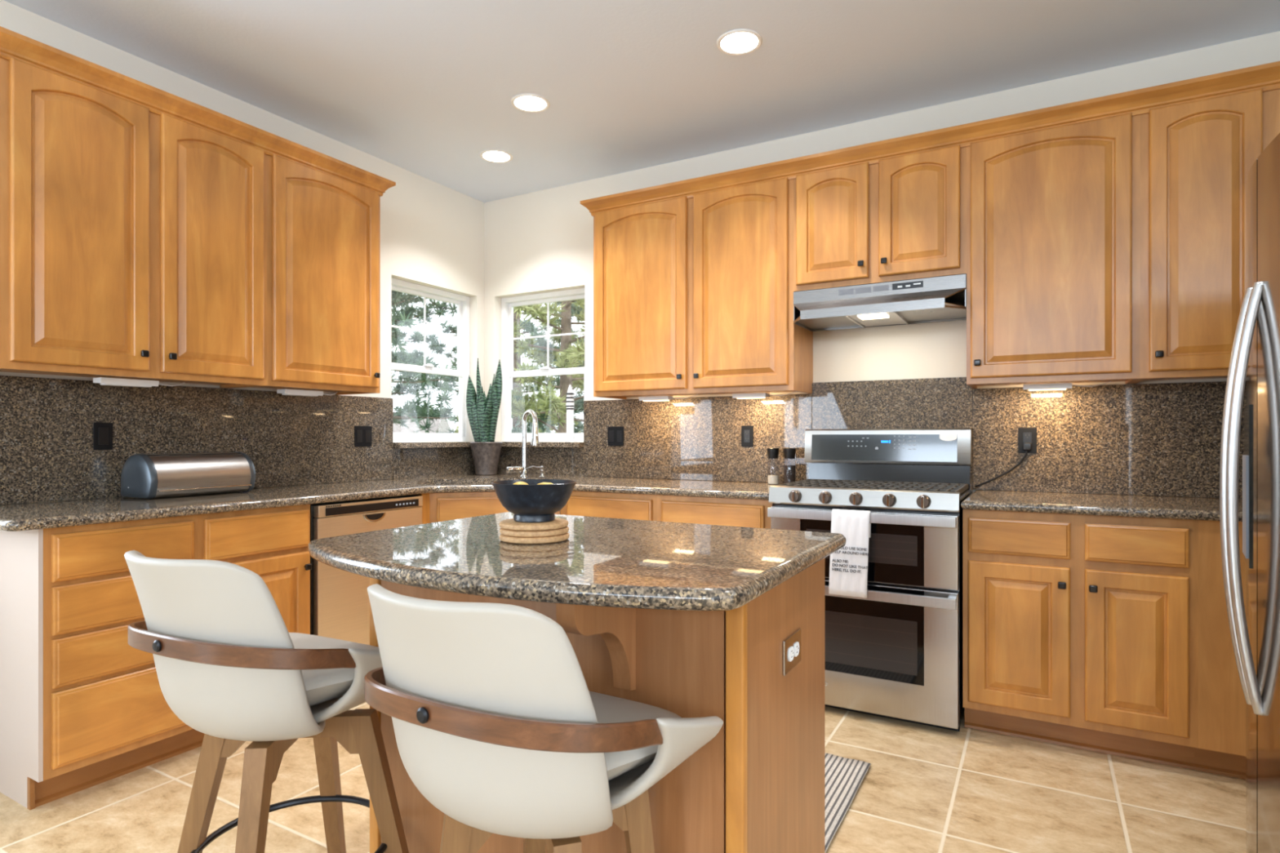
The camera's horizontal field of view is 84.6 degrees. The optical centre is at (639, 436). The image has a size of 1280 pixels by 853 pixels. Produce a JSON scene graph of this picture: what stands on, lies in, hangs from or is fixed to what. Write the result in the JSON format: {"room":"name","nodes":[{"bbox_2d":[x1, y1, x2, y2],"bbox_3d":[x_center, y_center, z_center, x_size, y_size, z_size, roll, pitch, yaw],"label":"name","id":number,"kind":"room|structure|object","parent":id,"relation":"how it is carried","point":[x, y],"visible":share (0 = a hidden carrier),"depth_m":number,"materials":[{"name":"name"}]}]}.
{"room":"kitchen","nodes":[
{"label":"kitchen","id":0,"kind":"room"},
{"bbox_2d":[0,0,484,505],"bbox_3d":[-3.188,-0.214,1.196,0.140,2.760,8.640,0,0,30],"label":"wall","id":1,"kind":"structure","parent":0,"point":[432,233],"depth_m":4.10,"materials":[{"name":"beige paint"}]},
{"bbox_2d":[0,57,266,388],"bbox_3d":[-2.000,-0.754,2.762,0.378,1.060,0.938,0,0,30],"label":"upper cabinet","id":2,"kind":"object","parent":1,"relation":"attached to","point":[133,238],"visible":1,"depth_m":2.60,"materials":[{"name":"brown wood"}]},
{"bbox_2d":[93,377,185,387],"bbox_3d":[-1.967,-0.213,2.802,0.078,0.034,0.345,0,0,26],"label":"light","id":3,"kind":"object","parent":2,"relation":"attached to","point":[104,381],"visible":1,"depth_m":2.72,"materials":[{"name":"white"}]},
{"bbox_2d":[100,383,151,387],"bbox_3d":[-2.001,-0.199,2.739,0.046,0.006,0.159,0,0,30],"label":"diffuser","id":4,"kind":"object","parent":3,"relation":"attached to","point":[142,385],"depth_m":2.74,"materials":[{"name":"white plastic"}]},
{"bbox_2d":[0,26,395,196],"bbox_3d":[-1.846,-1.281,3.027,0.384,0.078,1.659,0,0,30],"label":"crown molding","id":5,"kind":"structure","parent":1,"relation":"attached to","point":[15,45],"depth_m":2.73,"materials":[{"name":"brown wood"}]},
{"bbox_2d":[0,375,475,505],"bbox_3d":[-1.730,0.013,3.599,0.019,0.470,2.700,0,0,30],"label":"backsplash","id":6,"kind":"structure","parent":1,"relation":"attached to","point":[47,454],"depth_m":3.10,"materials":[{"name":"stone"}]},
{"bbox_2d":[93,422,112,449],"bbox_3d":[-2.155,-0.001,2.822,0.008,0.110,0.067,0,0,30],"label":"light switch","id":7,"kind":"object","parent":6,"relation":"attached to","point":[102,432],"visible":1,"depth_m":2.82,"materials":[{"name":"black plastic"}]},
{"bbox_2d":[354,426,371,446],"bbox_3d":[-1.538,-0.002,3.909,0.008,0.115,0.112,0,0,30],"label":"light switch","id":8,"kind":"object","parent":6,"relation":"attached to","point":[362,434],"visible":1,"depth_m":3.90,"materials":[{"name":"black plastic"}]},
{"bbox_2d":[225,154,380,395],"bbox_3d":[-1.617,-0.754,3.436,0.378,1.060,0.612,0,0,30],"label":"upper cabinet","id":9,"kind":"object","parent":1,"relation":"attached to","point":[323,229],"visible":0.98,"depth_m":3.32,"materials":[{"name":"brown wood"}]},
{"bbox_2d":[276,388,337,396],"bbox_3d":[-1.601,-0.213,3.446,0.078,0.034,0.347,0,0,26],"label":"light","id":10,"kind":"object","parent":9,"relation":"attached to","point":[284,392],"visible":1,"depth_m":3.36,"materials":[{"name":"white"}]},
{"bbox_2d":[281,393,318,396],"bbox_3d":[-1.635,-0.199,3.384,0.046,0.006,0.161,0,0,30],"label":"diffuser","id":11,"kind":"object","parent":10,"relation":"attached to","point":[291,394],"depth_m":3.37,"materials":[{"name":"white plastic"}]},
{"bbox_2d":[391,278,469,442],"bbox_3d":[-1.361,-0.456,4.470,0.072,0.981,0.718,0,0,30],"label":"window","id":12,"kind":"structure","parent":1,"relation":"in","point":[462,302],"depth_m":4.63,"materials":[{"name":"white plastic"}]},
{"bbox_2d":[0,702,1245,852],"bbox_3d":[0.317,1.196,-0.876,8.000,0.060,8.500,0,0,30],"label":"floor","id":13,"kind":"structure","parent":0,"point":[925,788],"depth_m":2.22,"materials":[{"name":"beige tile"}]},
{"bbox_2d":[0,515,197,809],"bbox_3d":[-1.994,0.726,2.517,0.631,0.880,0.473,0,0,30],"label":"base cabinet","id":14,"kind":"object","parent":13,"relation":"on","point":[82,708],"visible":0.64,"depth_m":2.27,"materials":[{"name":"brown wood"}]},
{"bbox_2d":[186,504,311,751],"bbox_3d":[-1.752,0.726,2.914,0.657,0.880,0.457,0,0,30],"label":"base cabinet","id":15,"kind":"object","parent":13,"relation":"on","point":[271,543],"visible":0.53,"depth_m":2.81,"materials":[{"name":"brown wood"}]},
{"bbox_2d":[124,550,408,852],"bbox_3d":[-0.821,0.700,1.617,0.598,0.932,0.591,0,0,26],"label":"counter stool","id":16,"kind":"object","parent":13,"relation":"on","point":[228,665],"visible":0.88,"depth_m":1.42,"materials":[{"name":"beige leather"}]},
{"bbox_2d":[288,632,379,706],"bbox_3d":[-0.823,0.547,1.612,0.493,0.087,0.372,0,0,26],"label":"cushion","id":17,"kind":"object","parent":16,"relation":"on","point":[340,686],"depth_m":1.51,"materials":[{"name":"beige leather"}]},
{"bbox_2d":[310,494,422,644],"bbox_3d":[-1.485,0.729,3.382,0.621,0.870,0.596,0,0,30],"label":"dishwasher","id":18,"kind":"object","parent":13,"relation":"on","point":[340,601],"visible":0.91,"depth_m":3.10,"materials":[{"name":"silver metal"}]},
{"bbox_2d":[418,493,429,524],"bbox_3d":[-1.115,0.726,3.557,0.090,0.880,0.058,0,0,30],"label":"strip","id":19,"kind":"object","parent":13,"relation":"on","point":[425,508],"visible":0.02,"depth_m":3.53,"materials":[{"name":"brown wood"}]},
{"bbox_2d":[429,491,559,523],"bbox_3d":[-0.778,0.726,3.766,0.662,0.880,0.347,0,0,-15],"label":"base cabinet","id":20,"kind":"object","parent":13,"relation":"on","point":[444,506],"visible":0.06,"depth_m":3.58,"materials":[{"name":"brown wood"}]},
{"bbox_2d":[364,583,723,852],"bbox_3d":[-0.199,0.700,1.229,0.614,0.932,0.530,0,0,30],"label":"counter stool","id":21,"kind":"object","parent":13,"relation":"on","point":[498,724],"visible":1,"depth_m":1.04,"materials":[{"name":"beige leather"}]},
{"bbox_2d":[588,690,680,780],"bbox_3d":[-0.184,0.547,1.263,0.493,0.087,0.372,0,0,30],"label":"cushion","id":22,"kind":"object","parent":21,"relation":"on","point":[642,763],"depth_m":1.21,"materials":[{"name":"beige leather"}]},
{"bbox_2d":[369,558,824,852],"bbox_3d":[-0.158,0.727,1.707,1.031,0.878,0.784,0,0,30],"label":"kitchen island","id":23,"kind":"object","parent":13,"relation":"on","point":[757,786],"visible":0.3,"depth_m":1.41,"materials":[{"name":"brown wood"}]},
{"bbox_2d":[307,511,846,611],"bbox_3d":[-0.168,0.268,1.694,1.118,0.038,0.904,0,0,30],"label":"island countertop","id":24,"kind":"structure","parent":23,"relation":"on","point":[602,562],"depth_m":1.44,"materials":[{"name":"stone"}]},
{"bbox_2d":[499,533,568,544],"bbox_3d":[-0.254,0.241,1.698,0.167,0.015,0.167,0,0,30],"label":"trivet","id":25,"kind":"object","parent":24,"relation":"on","point":[522,540],"visible":0.46,"depth_m":1.63,"materials":[{"name":"beige wood"}]},
{"bbox_2d":[499,526,568,537],"bbox_3d":[-0.255,0.226,1.701,0.166,0.015,0.166,0,0,30],"label":"trivet","id":26,"kind":"object","parent":25,"relation":"on","point":[562,531],"visible":0.52,"depth_m":1.63,"materials":[{"name":"beige wood"}]},
{"bbox_2d":[499,517,568,531],"bbox_3d":[-0.256,0.210,1.698,0.165,0.015,0.165,0,0,30],"label":"trivet","id":27,"kind":"object","parent":26,"relation":"on","point":[557,523],"visible":0.74,"depth_m":1.64,"materials":[{"name":"beige wood"}]},
{"bbox_2d":[491,479,576,522],"bbox_3d":[-0.255,0.156,1.699,0.203,0.094,0.203,0,0,30],"label":"bowl","id":28,"kind":"object","parent":27,"relation":"on","point":[532,502],"visible":1,"depth_m":1.63,"materials":[{"name":"black ceramic"}]},
{"bbox_2d":[513,481,528,484],"bbox_3d":[-0.288,0.139,1.697,0.067,0.060,0.067,0,0,-39],"label":"lemon","id":29,"kind":"object","parent":28,"relation":"in","point":[517,482],"visible":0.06,"depth_m":1.68,"materials":[{"name":"yellow food"}]},
{"bbox_2d":[782,628,800,675],"bbox_3d":[0.337,0.474,1.551,0.008,0.074,0.120,0,0,30],"label":"outlet","id":30,"kind":"object","parent":23,"relation":"attached to","point":[791,645],"visible":1,"depth_m":1.54,"materials":[{"name":"brown plastic"}]},
{"bbox_2d":[788,646,794,661],"bbox_3d":[0.330,0.474,1.533,0.003,0.029,0.033,0,0,30],"label":"socket","id":31,"kind":"object","parent":30,"relation":"attached to","point":[791,649],"depth_m":1.53,"materials":[{"name":"white plastic"}]},
{"bbox_2d":[794,641,799,656],"bbox_3d":[0.349,0.474,1.567,0.003,0.029,0.033,0,0,30],"label":"socket","id":32,"kind":"object","parent":30,"relation":"attached to","point":[796,643],"depth_m":1.56,"materials":[{"name":"white plastic"}]},
{"bbox_2d":[560,490,657,520],"bbox_3d":[-0.030,0.726,3.830,0.583,0.880,0.657,0,0,30],"label":"base cabinet","id":33,"kind":"object","parent":13,"relation":"on","point":[588,504],"visible":0.12,"depth_m":3.55,"materials":[{"name":"brown wood"}]},
{"bbox_2d":[657,494,772,528],"bbox_3d":[0.477,0.726,3.542,0.585,0.880,0.657,0,0,30],"label":"base cabinet","id":34,"kind":"object","parent":13,"relation":"on","point":[745,513],"visible":0.15,"depth_m":3.28,"materials":[{"name":"brown wood"}]},
{"bbox_2d":[0,473,783,531],"bbox_3d":[-0.765,0.267,3.035,2.248,0.035,2.762,0,0,30],"label":"countertop","id":35,"kind":"structure","parent":34,"relation":"on","point":[45,515],"depth_m":3.07,"materials":[{"name":"stone"}]},
{"bbox_2d":[120,451,255,498],"bbox_3d":[-1.909,0.158,2.993,0.216,0.178,0.466,0,0,26],"label":"bread box","id":36,"kind":"object","parent":35,"relation":"on","point":[144,476],"visible":1,"depth_m":2.89,"materials":[{"name":"silver metal"}]},
{"bbox_2d":[466,358,502,475],"bbox_3d":[-0.997,-0.127,4.561,0.208,0.751,0.208,0,0,-36],"label":"snake plant","id":37,"kind":"object","parent":35,"relation":"on","point":[482,411],"visible":1,"depth_m":4.51,"materials":[{"name":"green plant"}]},
{"bbox_2d":[506,408,539,477],"bbox_3d":[-0.703,0.042,4.218,0.153,0.414,0.163,0,0,-44],"label":"faucet","id":38,"kind":"object","parent":35,"relation":"on","point":[535,436],"visible":0.98,"depth_m":4.26,"materials":[{"name":"silver metal"}]},
{"bbox_2d":[525,466,545,477],"bbox_3d":[-0.628,0.213,4.234,0.123,0.072,0.037,0,0,-35],"label":"soap dispenser","id":39,"kind":"object","parent":35,"relation":"on","point":[541,471],"visible":1,"depth_m":4.25,"materials":[{"name":"silver metal"}]},
{"bbox_2d":[766,448,779,484],"bbox_3d":[0.694,0.154,3.666,0.064,0.189,0.064,0,0,30],"label":"grinder","id":40,"kind":"object","parent":35,"relation":"on","point":[773,453],"visible":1,"depth_m":3.64,"materials":[{"name":"clear glass"}]},
{"bbox_2d":[783,448,795,483],"bbox_3d":[0.771,0.154,3.618,0.064,0.189,0.064,0,0,30],"label":"grinder","id":41,"kind":"object","parent":35,"relation":"on","point":[789,453],"visible":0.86,"depth_m":3.60,"materials":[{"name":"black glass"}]},
{"bbox_2d":[824,752,871,852],"bbox_3d":[0.335,1.156,2.400,0.756,0.009,0.615,0,0,30],"label":"rug","id":42,"kind":"object","parent":13,"relation":"on","point":[843,776],"visible":0.11,"depth_m":2.31,"materials":[{"name":"fabric"}]},
{"bbox_2d":[767,428,972,731],"bbox_3d":[1.042,0.564,3.166,0.776,1.202,0.708,0,0,30],"label":"range","id":43,"kind":"object","parent":13,"relation":"on","point":[895,652],"visible":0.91,"depth_m":2.88,"materials":[{"name":"silver metal"}]},
{"bbox_2d":[828,509,871,598],"bbox_3d":[0.857,0.475,2.871,0.164,0.350,0.038,0,0,30],"label":"kitchen towel","id":44,"kind":"object","parent":43,"relation":"hanging from","point":[848,566],"visible":0.92,"depth_m":2.85,"materials":[{"name":"white fabric"}]},
{"bbox_2d":[962,508,1198,769],"bbox_3d":[1.729,0.726,2.831,0.735,0.880,0.657,0,0,30],"label":"base cabinet","id":45,"kind":"object","parent":13,"relation":"on","point":[1079,631],"visible":1,"depth_m":2.57,"materials":[{"name":"brown wood"}]},
{"bbox_2d":[960,489,1242,522],"bbox_3d":[2.091,0.267,2.630,1.568,0.035,0.645,0,0,30],"label":"countertop","id":46,"kind":"structure","parent":45,"relation":"on","point":[1100,504],"depth_m":2.62,"materials":[{"name":"stone"}]},
{"bbox_2d":[1194,520,1245,779],"bbox_3d":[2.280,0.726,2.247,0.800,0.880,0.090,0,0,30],"label":"base cabinet","id":47,"kind":"object","parent":13,"relation":"on","point":[1221,749],"visible":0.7,"depth_m":2.38,"materials":[{"name":"brown wood"}]},
{"bbox_2d":[1219,133,1279,852],"bbox_3d":[1.686,0.271,1.325,0.893,1.789,0.920,0,0,30],"label":"refrigerator","id":48,"kind":"object","parent":13,"relation":"on","point":[1255,358],"visible":1,"depth_m":1.56,"materials":[{"name":"silver metal"}]},
{"bbox_2d":[3,0,1279,202],"bbox_3d":[0.317,-1.634,-0.876,8.280,0.080,8.780,0,0,30],"label":"ceiling","id":49,"kind":"structure","parent":0,"point":[423,88],"depth_m":2.97,"materials":[{"name":"white paint"}]},
{"bbox_2d":[480,149,512,163],"bbox_3d":[-0.816,-1.591,3.997,0.184,0.006,0.184,0,0,30],"label":"recessed light","id":50,"kind":"object","parent":49,"relation":"in","point":[495,156],"visible":1,"depth_m":3.99,"materials":[{"name":"white paint"}]},
{"bbox_2d":[511,93,550,112],"bbox_3d":[-0.524,-1.591,3.360,0.184,0.006,0.184,0,0,30],"label":"recessed light","id":51,"kind":"object","parent":49,"relation":"in","point":[530,103],"visible":1,"depth_m":3.36,"materials":[{"name":"white paint"}]},
{"bbox_2d":[716,29,762,55],"bbox_3d":[0.402,-1.591,2.843,0.184,0.006,0.184,0,0,30],"label":"recessed light","id":52,"kind":"object","parent":49,"relation":"in","point":[738,42],"visible":1,"depth_m":2.84,"materials":[{"name":"white paint"}]},
{"bbox_2d":[484,31,1279,497],"bbox_3d":[2.451,-0.214,2.881,8.000,2.760,0.140,0,0,30],"label":"wall","id":53,"kind":"structure","parent":0,"point":[539,242],"depth_m":3.64,"materials":[{"name":"beige paint"}]},
{"bbox_2d":[393,441,583,448],"bbox_3d":[-0.910,0.051,4.290,0.894,0.032,0.859,0,0,30],"label":"window ledge","id":54,"kind":"object","parent":53,"relation":"attached to","point":[453,444],"visible":0.55,"depth_m":4.39,"materials":[{"name":"stone"}]},
{"bbox_2d":[565,384,574,442],"bbox_3d":[-0.445,-0.147,4.475,0.060,0.365,0.060,0,0,30],"label":"ornament","id":55,"kind":"object","parent":54,"relation":"on","point":[570,397],"visible":1,"depth_m":4.46,"materials":[{"name":"white plastic"}]},
{"bbox_2d":[501,288,584,441],"bbox_3d":[-0.615,-0.456,4.655,0.732,0.981,0.072,0,0,30],"label":"window","id":56,"kind":"structure","parent":53,"relation":"in","point":[508,304],"depth_m":4.75,"materials":[{"name":"white plastic"}]},
{"bbox_2d":[497,394,812,483],"bbox_3d":[-0.075,0.013,4.223,2.240,0.470,0.019,0,0,30],"label":"backsplash","id":57,"kind":"structure","parent":53,"relation":"attached to","point":[690,438],"depth_m":4.02,"materials":[{"name":"stone"}]},
{"bbox_2d":[607,426,623,445],"bbox_3d":[-0.147,-0.002,4.248,0.113,0.116,0.008,0,0,30],"label":"light switch","id":58,"kind":"object","parent":57,"relation":"attached to","point":[615,434],"visible":1,"depth_m":4.25,"materials":[{"name":"black plastic"}]},
{"bbox_2d":[741,425,753,446],"bbox_3d":[0.585,-0.002,3.832,0.069,0.114,0.009,0,0,30],"label":"outlet","id":59,"kind":"object","parent":57,"relation":"attached to","point":[747,432],"visible":1,"depth_m":3.83,"materials":[{"name":"black plastic"}]},
{"bbox_2d":[744,430,750,442],"bbox_3d":[0.583,-0.002,3.829,0.034,0.068,0.003,0,0,30],"label":"receptacle","id":60,"kind":"object","parent":59,"relation":"attached to","point":[747,433],"depth_m":3.83,"materials":[{"name":"black plastic"}]},
{"bbox_2d":[593,177,813,399],"bbox_3d":[0.310,-0.754,3.799,1.154,1.060,0.378,0,0,30],"label":"upper cabinet","id":61,"kind":"object","parent":53,"relation":"attached to","point":[694,295],"visible":1,"depth_m":3.62,"materials":[{"name":"brown wood"}]},
{"bbox_2d":[638,394,697,401],"bbox_3d":[0.152,-0.213,3.878,0.331,0.034,0.077,0,0,26],"label":"light","id":62,"kind":"object","parent":61,"relation":"attached to","point":[655,398],"visible":1,"depth_m":3.88,"materials":[{"name":"white"}]},
{"bbox_2d":[643,400,669,401],"bbox_3d":[0.090,-0.199,3.912,0.145,0.006,0.046,0,0,30],"label":"diffuser","id":63,"kind":"object","parent":62,"relation":"attached to","point":[643,400],"depth_m":3.90,"materials":[{"name":"white plastic"}]},
{"bbox_2d":[732,391,796,399],"bbox_3d":[0.636,-0.213,3.603,0.327,0.034,0.077,0,0,26],"label":"light","id":64,"kind":"object","parent":61,"relation":"attached to","point":[756,395],"visible":0.97,"depth_m":3.60,"materials":[{"name":"white"}]},
{"bbox_2d":[736,397,765,399],"bbox_3d":[0.574,-0.199,3.637,0.141,0.006,0.046,0,0,30],"label":"diffuser","id":65,"kind":"object","parent":64,"relation":"attached to","point":[736,397],"depth_m":3.64,"materials":[{"name":"white plastic"}]},
{"bbox_2d":[793,145,966,292],"bbox_3d":[1.141,-0.992,3.326,0.758,0.584,0.378,0,0,30],"label":"upper cabinet","id":66,"kind":"object","parent":53,"relation":"attached to","point":[901,218],"visible":0.96,"depth_m":3.17,"materials":[{"name":"brown wood"}]},
{"bbox_2d":[793,274,966,331],"bbox_3d":[1.109,-0.616,3.272,0.756,0.160,0.460,0,0,30],"label":"range hood","id":67,"kind":"object","parent":66,"relation":"attached to","point":[938,299],"visible":0.99,"depth_m":3.18,"materials":[{"name":"silver metal"}]},
{"bbox_2d":[838,288,853,295],"bbox_3d":[0.956,-0.671,3.262,0.070,0.026,0.001,0,0,30],"label":"vent","id":68,"kind":"object","parent":67,"relation":"attached to","point":[842,291],"depth_m":3.26,"materials":[{"name":"grey metal"}]},
{"bbox_2d":[855,286,871,293],"bbox_3d":[1.024,-0.671,3.223,0.070,0.026,0.001,0,0,30],"label":"vent","id":69,"kind":"object","parent":67,"relation":"attached to","point":[859,290],"depth_m":3.22,"materials":[{"name":"grey metal"}]},
{"bbox_2d":[872,284,888,292],"bbox_3d":[1.091,-0.671,3.185,0.070,0.026,0.001,0,0,30],"label":"vent","id":70,"kind":"object","parent":67,"relation":"attached to","point":[876,288],"depth_m":3.19,"materials":[{"name":"grey metal"}]},
{"bbox_2d":[897,282,920,288],"bbox_3d":[1.196,-0.671,3.124,0.097,0.013,0.002,0,0,30],"label":"rocker switch","id":71,"kind":"object","parent":67,"relation":"attached to","point":[900,285],"depth_m":3.12,"materials":[{"name":"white plastic"}]},
{"bbox_2d":[812,377,972,493],"bbox_3d":[1.229,-0.007,3.482,0.757,0.546,0.019,0,0,30],"label":"backsplash","id":72,"kind":"structure","parent":53,"relation":"attached to","point":[930,402],"depth_m":3.46,"materials":[{"name":"stone"}]},
{"bbox_2d":[580,61,1279,216],"bbox_3d":[1.085,-1.281,3.354,3.050,0.078,0.384,0,0,30],"label":"crown molding","id":73,"kind":"structure","parent":53,"relation":"attached to","point":[1266,77],"depth_m":2.97,"materials":[{"name":"brown wood"}]},
{"bbox_2d":[966,112,1139,388],"bbox_3d":[1.736,-0.754,2.989,0.610,1.060,0.378,0,0,30],"label":"upper cabinet","id":74,"kind":"object","parent":53,"relation":"attached to","point":[1053,214],"visible":0.99,"depth_m":2.84,"materials":[{"name":"brown wood"}]},
{"bbox_2d":[1022,381,1111,391],"bbox_3d":[1.790,-0.213,2.948,0.324,0.034,0.077,0,0,26],"label":"light","id":75,"kind":"object","parent":74,"relation":"attached to","point":[1060,386],"visible":1,"depth_m":2.95,"materials":[{"name":"white"}]},
{"bbox_2d":[1028,388,1066,391],"bbox_3d":[1.727,-0.199,2.982,0.138,0.006,0.046,0,0,30],"label":"diffuser","id":76,"kind":"object","parent":75,"relation":"attached to","point":[1029,389],"depth_m":2.97,"materials":[{"name":"white plastic"}]},
{"bbox_2d":[972,381,1245,498],"bbox_3d":[2.245,0.013,2.905,1.578,0.470,0.019,0,0,30],"label":"backsplash","id":77,"kind":"structure","parent":53,"relation":"attached to","point":[1164,439],"depth_m":3.03,"materials":[{"name":"stone"}]},
{"bbox_2d":[974,442,1031,487],"bbox_3d":[1.651,0.132,3.202,0.232,0.208,0.033,0,0,30],"label":"power cord","id":78,"kind":"object","parent":77,"relation":"attached to","point":[1027,446],"visible":1,"depth_m":3.16,"materials":[{"name":"black plastic"}]},
{"bbox_2d":[1017,427,1036,453],"bbox_3d":[1.748,0.017,3.171,0.073,0.115,0.009,0,0,30],"label":"outlet","id":79,"kind":"object","parent":77,"relation":"attached to","point":[1024,434],"visible":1,"depth_m":3.17,"materials":[{"name":"black plastic"}]},
{"bbox_2d":[1022,432,1031,444],"bbox_3d":[1.746,0.017,3.169,0.034,0.068,0.003,0,0,30],"label":"receptacle","id":80,"kind":"object","parent":79,"relation":"attached to","point":[1027,437],"depth_m":3.17,"materials":[{"name":"black plastic"}]},
{"bbox_2d":[1131,88,1279,383],"bbox_3d":[2.183,-0.754,2.734,0.420,1.060,0.378,0,0,30],"label":"upper cabinet","id":81,"kind":"object","parent":53,"relation":"attached to","point":[1197,157],"visible":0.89,"depth_m":2.62,"materials":[{"name":"brown wood"}]},
{"label":"outside","id":82,"kind":"structure","parent":0,"visible":0},
{"bbox_3d":[-6.389,1.526,26.798,59.000,0.120,57.000,0,0,30],"label":"ground","id":83,"kind":"structure","parent":82,"visible":0},
{"bbox_2d":[391,293,449,428],"bbox_3d":[-4.247,-1.209,11.608,4.204,5.354,3.427,0,0,20],"label":"pine tree","id":84,"kind":"object","parent":83,"relation":"on","point":[417,337],"visible":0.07,"depth_m":12.19,"materials":[{"name":"green plant"}]},
{"bbox_2d":[393,412,450,432],"bbox_3d":[-11.171,0.216,29.515,5.800,2.500,5.200,0,0,-5],"label":"house","id":85,"kind":"structure","parent":83,"relation":"on","point":[442,425],"depth_m":28.52,"materials":[{"name":"beige"}]},
{"bbox_2d":[391,290,551,432],"bbox_3d":[-3.927,-1.420,9.816,4.216,5.775,4.166,0,0,27],"label":"pine tree","id":86,"kind":"object","parent":83,"relation":"on","point":[397,296],"visible":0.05,"depth_m":9.80,"materials":[{"name":"green plant"}]},
{"bbox_2d":[406,304,584,433],"bbox_3d":[-2.667,-1.634,13.415,4.071,6.204,3.783,0,0,-30],"label":"pine tree","id":87,"kind":"object","parent":83,"relation":"on","point":[529,326],"visible":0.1,"depth_m":13.17,"materials":[{"name":"green plant"}]},
{"bbox_2d":[451,298,584,433],"bbox_3d":[-0.973,-1.318,9.614,2.650,5.572,3.557,0,0,4],"label":"pine tree","id":88,"kind":"object","parent":83,"relation":"on","point":[569,357],"visible":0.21,"depth_m":9.18,"materials":[{"name":"green plant"}]},
{"bbox_2d":[511,414,583,433],"bbox_3d":[-1.660,0.517,11.577,3.644,1.979,3.582,0,0,30],"label":"shrub","id":89,"kind":"object","parent":83,"relation":"on","point":[517,422],"visible":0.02,"depth_m":11.14,"materials":[{"name":"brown plant"}]},
{"bbox_2d":[511,302,584,433],"bbox_3d":[-0.533,-1.214,11.250,3.404,5.364,3.684,0,0,25],"label":"pine tree","id":90,"kind":"object","parent":83,"relation":"on","point":[579,404],"visible":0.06,"depth_m":10.74,"materials":[{"name":"green plant"}]},
{"bbox_2d":[530,417,581,433],"bbox_3d":[-0.789,0.612,10.377,3.358,1.776,3.302,0,0,30],"label":"shrub","id":91,"kind":"object","parent":83,"relation":"on","point":[575,422],"visible":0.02,"depth_m":10.03,"materials":[{"name":"green plant"}]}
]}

